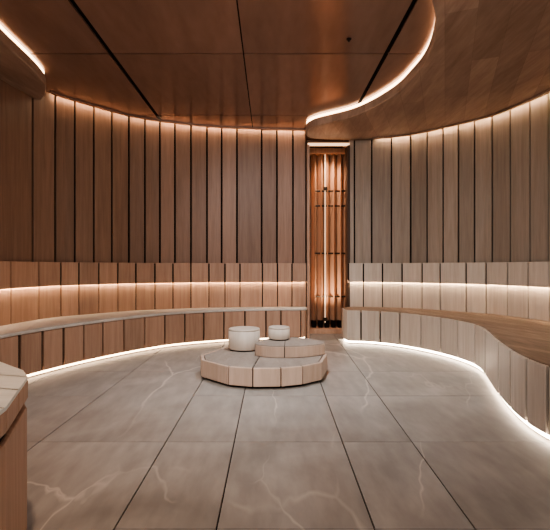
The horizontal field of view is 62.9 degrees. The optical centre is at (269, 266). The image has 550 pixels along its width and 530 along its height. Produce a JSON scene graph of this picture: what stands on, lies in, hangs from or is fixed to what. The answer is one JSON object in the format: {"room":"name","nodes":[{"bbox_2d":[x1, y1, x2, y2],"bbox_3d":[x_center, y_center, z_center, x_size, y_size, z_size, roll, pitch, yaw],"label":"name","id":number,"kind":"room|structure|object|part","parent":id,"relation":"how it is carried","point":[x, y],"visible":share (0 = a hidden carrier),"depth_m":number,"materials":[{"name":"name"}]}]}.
{"room":"spa relaxation room","nodes":[
{"label":"spa relaxation room","id":0,"kind":"room"},
{"bbox_2d":[0,79,305,336],"bbox_3d":[-2.004,-0.520,4.520,2.452,3.240,7.052,0,0,25],"label":"wall","id":1,"kind":"structure","parent":0,"point":[79,182],"depth_m":6.48,"materials":[{"name":"brown wood"}]},
{"bbox_2d":[306,140,349,337],"bbox_3d":[0.910,-0.445,7.100,0.670,3.090,0.240,0,0,0],"label":"door frame","id":2,"kind":"structure","parent":1,"relation":"in","point":[347,149],"depth_m":7.00,"materials":[{"name":"brown wood"}]},
{"bbox_2d":[308,143,348,145],"bbox_3d":[0.912,-1.913,7.025,0.645,0.035,0.050,0,0,0],"label":"light","id":3,"kind":"object","parent":2,"relation":"attached to","point":[310,144],"visible":1,"depth_m":7.00,"materials":[{"name":"beige plastic"}]},
{"bbox_2d":[0,0,434,147],"bbox_3d":[0.100,-2.190,4.300,8.600,0.100,9.800,0,0,0],"label":"ceiling","id":4,"kind":"structure","parent":0,"point":[233,63],"depth_m":4.49,"materials":[{"name":"brown wood"}]},
{"bbox_2d":[0,28,45,99],"bbox_3d":[-2.974,-2.064,2.405,2.251,0.149,5.910,0,0,0],"label":"soffit","id":5,"kind":"object","parent":4,"relation":"attached to","point":[17,69],"depth_m":4.59,"materials":[{"name":"brown wood"}]},
{"bbox_2d":[0,25,43,72],"bbox_3d":[-2.104,-2.126,2.205,0.216,0.027,5.520,0,0,-6],"label":"soffit light","id":6,"kind":"object","parent":5,"relation":"attached to","point":[1,27],"visible":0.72,"depth_m":4.35,"materials":[{"name":"beige plastic"}]},
{"bbox_2d":[50,90,305,130],"bbox_3d":[-1.162,-2.128,6.466,3.587,0.025,0.572,0,0,-25],"label":"recessed light","id":7,"kind":"object","parent":4,"relation":"in","point":[51,91],"visible":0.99,"depth_m":6.58,"materials":[{"name":"glowing warm white light"}]},
{"bbox_2d":[306,0,549,147],"bbox_3d":[2.415,-2.064,3.525,3.771,0.149,8.150,0,0,0],"label":"soffit","id":8,"kind":"object","parent":4,"relation":"attached to","point":[481,58],"depth_m":4.68,"materials":[{"name":"brown wood"}]},
{"bbox_2d":[306,32,432,123],"bbox_3d":[1.112,-2.126,3.977,0.907,0.027,5.629,0,0,-3],"label":"soffit light","id":9,"kind":"object","parent":8,"relation":"attached to","point":[422,54],"visible":0.73,"depth_m":5.64,"materials":[{"name":"beige plastic"}]},
{"bbox_2d":[24,334,549,529],"bbox_3d":[0.100,1.140,4.300,8.600,0.080,9.800,0,0,0],"label":"floor","id":10,"kind":"structure","parent":0,"point":[389,437],"depth_m":2.71,"materials":[{"name":"stone"}]},
{"bbox_2d":[0,362,27,529],"bbox_3d":[-1.325,0.779,1.435,1.048,0.642,1.666,0,0,0],"label":"bench","id":11,"kind":"object","parent":10,"relation":"on","point":[13,380],"visible":1,"depth_m":1.66,"materials":[{"name":"brown wood"}]},
{"bbox_2d":[0,261,306,377],"bbox_3d":[-1.833,0.519,4.373,2.506,1.158,6.794,0,0,23],"label":"bench","id":12,"kind":"object","parent":10,"relation":"on","point":[50,327],"visible":0.98,"depth_m":6.07,"materials":[{"name":"brown wood"}]},
{"bbox_3d":[-1.925,0.427,4.463,2.312,0.384,6.786,0,0,25],"label":"panel","id":13,"kind":"part","parent":12,"relation":"part of","materials":[{"name":"brown wood"}]},
{"bbox_3d":[-1.833,0.636,4.373,2.506,0.032,6.794,0,0,23],"label":"seat","id":14,"kind":"part","parent":12,"relation":"part of","materials":[{"name":"brown wood"}]},
{"bbox_3d":[-1.523,0.853,4.233,1.797,0.395,6.479,0,0,23],"label":"panel","id":15,"kind":"part","parent":12,"relation":"part of","materials":[{"name":"brown wood"}]},
{"bbox_3d":[-1.913,0.085,4.454,2.340,0.290,6.799,0,0,25],"label":"backrest","id":16,"kind":"part","parent":12,"relation":"part of","materials":[{"name":"brown wood"}]},
{"bbox_2d":[201,348,326,387],"bbox_3d":[-0.058,1.005,4.643,1.318,0.190,1.210,0,0,0],"label":"podium","id":17,"kind":"object","parent":10,"relation":"on","point":[225,366],"visible":0.77,"depth_m":4.18,"materials":[{"name":"beige wood"}]},
{"bbox_2d":[228,326,259,351],"bbox_3d":[-0.285,0.792,4.985,0.348,0.235,0.348,0,0,0],"label":"stool","id":18,"kind":"object","parent":17,"relation":"on","point":[240,338],"visible":0.88,"depth_m":4.84,"materials":[{"name":"white"}]},
{"bbox_3d":[-0.285,0.685,4.985,0.348,0.022,0.348,0,0,0],"label":"seat","id":19,"kind":"part","parent":18,"relation":"part of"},
{"bbox_2d":[255,337,324,357],"bbox_3d":[0.211,0.851,4.797,0.733,0.117,0.593,0,0,0],"label":"step","id":20,"kind":"structure","parent":17,"relation":"on","point":[294,347],"depth_m":4.57,"materials":[{"name":"beige wood"}]},
{"bbox_2d":[269,325,289,340],"bbox_3d":[0.100,0.721,4.930,0.232,0.142,0.232,0,0,0],"label":"stool","id":21,"kind":"object","parent":20,"relation":"on","point":[276,332],"visible":1,"depth_m":4.83,"materials":[{"name":"white"}]},
{"bbox_3d":[0.100,0.660,4.930,0.232,0.022,0.232,0,0,0],"label":"seat","id":22,"kind":"part","parent":21,"relation":"part of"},
{"bbox_2d":[310,148,344,333],"bbox_3d":[0.970,-0.445,7.750,0.776,3.090,0.660,0,0,0],"label":"slatted screen","id":23,"kind":"object","parent":10,"relation":"on","point":[329,189],"visible":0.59,"depth_m":7.61,"materials":[{"name":"orange wood"}]},
{"bbox_3d":[1.050,-1.030,7.593,0.610,0.028,0.018,0,0,0],"label":"rod","id":24,"kind":"part","parent":23,"relation":"part of","materials":[{"name":"brown metal"}]},
{"bbox_3d":[1.050,-1.280,7.593,0.610,0.028,0.018,0,0,0],"label":"rod","id":25,"kind":"part","parent":23,"relation":"part of","materials":[{"name":"brown metal"}]},
{"bbox_2d":[342,262,549,439],"bbox_3d":[2.384,0.519,4.402,1.834,1.158,5.592,0,0,-10],"label":"bench","id":26,"kind":"object","parent":10,"relation":"on","point":[510,343],"visible":1,"depth_m":5.64,"materials":[{"name":"brown wood"}]},
{"bbox_3d":[2.400,0.636,4.405,1.802,0.032,5.592,0,0,-10],"label":"seat","id":27,"kind":"part","parent":26,"relation":"part of","materials":[{"name":"brown wood"}]},
{"bbox_3d":[2.587,0.085,4.484,1.474,0.290,5.604,0,0,-14],"label":"backrest","id":28,"kind":"part","parent":26,"relation":"part of","materials":[{"name":"brown wood"}]},
{"bbox_3d":[2.600,0.427,4.492,1.445,0.384,5.593,0,0,-14],"label":"panel","id":29,"kind":"part","parent":26,"relation":"part of","materials":[{"name":"brown wood"}]},
{"bbox_2d":[310,156,342,323],"bbox_3d":[1.000,-0.520,7.710,1.200,3.240,0.980,0,0,0],"label":"wall","id":30,"kind":"structure","parent":0,"point":[310,156],"depth_m":8.10,"materials":[{"name":"orange wood"}]},
{"bbox_2d":[349,93,549,313],"bbox_3d":[2.686,-0.445,4.548,1.588,3.090,5.848,0,0,-14],"label":"wall","id":31,"kind":"structure","parent":0,"point":[478,191],"depth_m":6.30,"materials":[{"name":"brown wood"}]},
{"bbox_2d":[372,89,549,138],"bbox_3d":[2.651,-1.978,4.380,1.234,0.025,5.408,0,0,-10],"label":"light","id":32,"kind":"object","parent":31,"relation":"attached to","point":[548,90],"visible":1,"depth_m":6.08,"materials":[{"name":"beige plastic"}]}
]}

